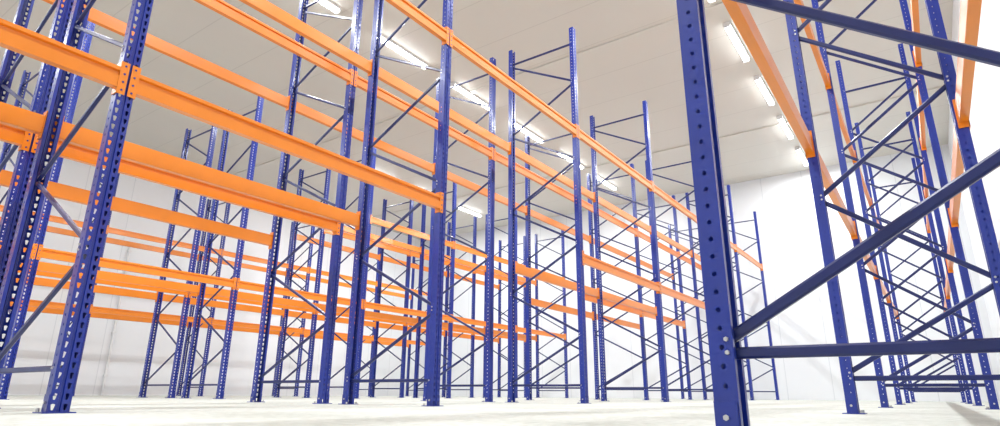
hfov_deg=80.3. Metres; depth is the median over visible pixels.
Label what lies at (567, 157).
fluorescent light
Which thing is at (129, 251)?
cable conduit
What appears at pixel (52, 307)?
rack
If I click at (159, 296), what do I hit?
rack
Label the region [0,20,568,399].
rack
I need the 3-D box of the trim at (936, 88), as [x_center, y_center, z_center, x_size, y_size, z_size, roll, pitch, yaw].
[2.089,-1.222,18.148,18.900,0.030,0.120,-11,-21,34]
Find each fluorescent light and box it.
[319,0,340,13]
[381,34,427,69]
[450,81,488,109]
[456,205,481,216]
[513,120,543,143]
[556,150,583,168]
[597,174,616,189]
[723,21,749,62]
[753,75,773,105]
[777,115,793,139]
[795,146,808,165]
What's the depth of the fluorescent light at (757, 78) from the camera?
13.00 m
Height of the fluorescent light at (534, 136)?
0.100 m
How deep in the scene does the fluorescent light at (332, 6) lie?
10.30 m
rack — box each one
[0,0,712,403]
[0,0,779,413]
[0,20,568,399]
[0,64,525,397]
[0,173,427,395]
[676,0,999,425]
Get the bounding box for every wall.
[0,141,420,395]
[417,144,999,401]
[948,0,999,365]
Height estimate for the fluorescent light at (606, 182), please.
0.100 m
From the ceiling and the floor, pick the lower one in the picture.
the floor
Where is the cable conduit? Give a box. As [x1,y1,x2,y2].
[100,247,131,394]
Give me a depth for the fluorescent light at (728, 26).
11.22 m
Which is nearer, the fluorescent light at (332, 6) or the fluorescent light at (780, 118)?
the fluorescent light at (332, 6)
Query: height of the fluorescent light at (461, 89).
0.100 m
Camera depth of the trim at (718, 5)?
12.08 m
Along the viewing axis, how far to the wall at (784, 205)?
17.97 m
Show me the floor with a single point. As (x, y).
(91, 410)
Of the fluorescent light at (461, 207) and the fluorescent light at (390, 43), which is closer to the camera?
the fluorescent light at (390, 43)
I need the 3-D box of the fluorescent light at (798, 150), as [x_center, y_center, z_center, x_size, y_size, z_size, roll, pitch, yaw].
[8.495,-1.586,16.683,0.120,0.100,1.440,-11,-21,34]
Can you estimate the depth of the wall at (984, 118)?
9.83 m
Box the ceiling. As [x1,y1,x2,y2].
[0,0,952,239]
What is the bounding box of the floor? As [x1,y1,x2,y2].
[0,395,999,425]
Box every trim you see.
[232,2,724,175]
[362,86,941,219]
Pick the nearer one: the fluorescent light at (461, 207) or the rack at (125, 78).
the rack at (125, 78)
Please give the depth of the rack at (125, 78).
5.44 m
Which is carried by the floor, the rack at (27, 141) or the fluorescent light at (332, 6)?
the rack at (27, 141)
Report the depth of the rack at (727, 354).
3.57 m
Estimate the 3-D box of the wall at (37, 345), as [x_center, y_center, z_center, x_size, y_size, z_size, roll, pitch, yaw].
[-10.701,1.397,15.768,0.200,6.600,24.900,-11,-21,34]

